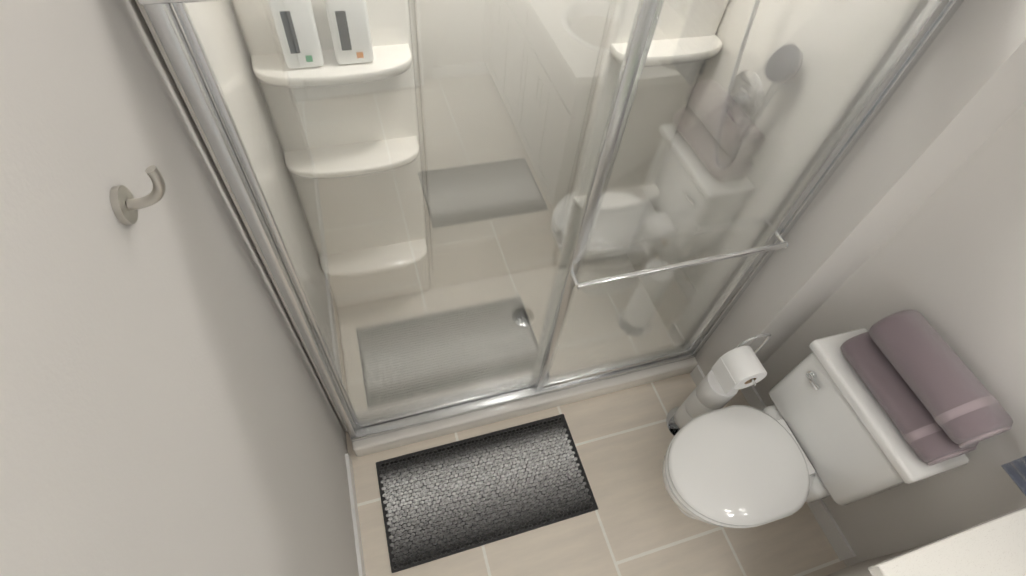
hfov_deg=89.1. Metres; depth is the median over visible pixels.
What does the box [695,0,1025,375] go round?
wall
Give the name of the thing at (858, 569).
bathroom vanity
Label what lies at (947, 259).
wall
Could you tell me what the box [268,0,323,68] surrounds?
shampoo bottle
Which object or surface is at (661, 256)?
shower door
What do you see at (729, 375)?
toilet paper stand
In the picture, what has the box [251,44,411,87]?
shelf
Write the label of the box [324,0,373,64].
shampoo bottle
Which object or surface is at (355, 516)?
baseboard
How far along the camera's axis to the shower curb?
2.17 m
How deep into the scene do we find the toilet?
1.68 m
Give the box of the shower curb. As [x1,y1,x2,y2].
[352,357,697,456]
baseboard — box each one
[345,453,365,575]
[740,385,855,560]
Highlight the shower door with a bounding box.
[137,0,963,441]
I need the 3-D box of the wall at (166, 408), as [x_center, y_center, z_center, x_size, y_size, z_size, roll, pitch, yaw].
[-0.494,0.300,0.894,0.100,2.370,2.280,-11,56,-13]
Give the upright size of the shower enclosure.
1.790 m
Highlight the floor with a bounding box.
[345,372,846,575]
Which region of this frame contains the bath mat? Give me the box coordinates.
[376,414,597,572]
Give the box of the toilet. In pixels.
[662,328,968,527]
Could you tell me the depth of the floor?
2.01 m
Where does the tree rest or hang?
on the countertop
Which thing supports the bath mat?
on the floor
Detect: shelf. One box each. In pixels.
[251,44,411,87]
[284,136,418,178]
[319,239,426,274]
[609,35,721,66]
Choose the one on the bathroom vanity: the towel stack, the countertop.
the countertop
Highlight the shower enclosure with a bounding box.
[135,0,824,431]
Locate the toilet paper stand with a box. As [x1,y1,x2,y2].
[666,333,770,435]
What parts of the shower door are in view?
panel frame, panel glass, panel frame, panel glass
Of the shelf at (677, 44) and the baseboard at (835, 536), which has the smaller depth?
the shelf at (677, 44)
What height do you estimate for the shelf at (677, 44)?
0.080 m
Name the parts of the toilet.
lid, lever, tank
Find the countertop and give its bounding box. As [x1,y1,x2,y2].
[865,506,1025,575]
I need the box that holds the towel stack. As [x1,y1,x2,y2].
[840,310,1012,465]
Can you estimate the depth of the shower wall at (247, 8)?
1.67 m
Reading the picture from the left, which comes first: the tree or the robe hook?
the robe hook
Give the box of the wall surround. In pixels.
[414,0,611,256]
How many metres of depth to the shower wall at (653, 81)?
1.91 m
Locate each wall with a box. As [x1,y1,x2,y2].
[0,0,358,575]
[230,0,428,274]
[568,0,729,204]
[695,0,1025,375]
[754,101,1025,566]
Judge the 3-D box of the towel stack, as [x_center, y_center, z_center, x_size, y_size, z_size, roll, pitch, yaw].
[1.135,0.266,1.450,0.179,0.229,0.380,-11,56,-13]
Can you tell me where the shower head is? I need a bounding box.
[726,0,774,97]
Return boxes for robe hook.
[109,165,165,224]
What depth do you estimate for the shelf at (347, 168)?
1.68 m
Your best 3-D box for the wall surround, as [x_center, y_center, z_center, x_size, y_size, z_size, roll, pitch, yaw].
[-0.024,-0.563,1.904,0.606,1.480,0.017,-11,56,-13]
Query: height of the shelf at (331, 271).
0.080 m
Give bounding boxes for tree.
[1001,456,1025,495]
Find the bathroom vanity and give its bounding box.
[825,545,924,575]

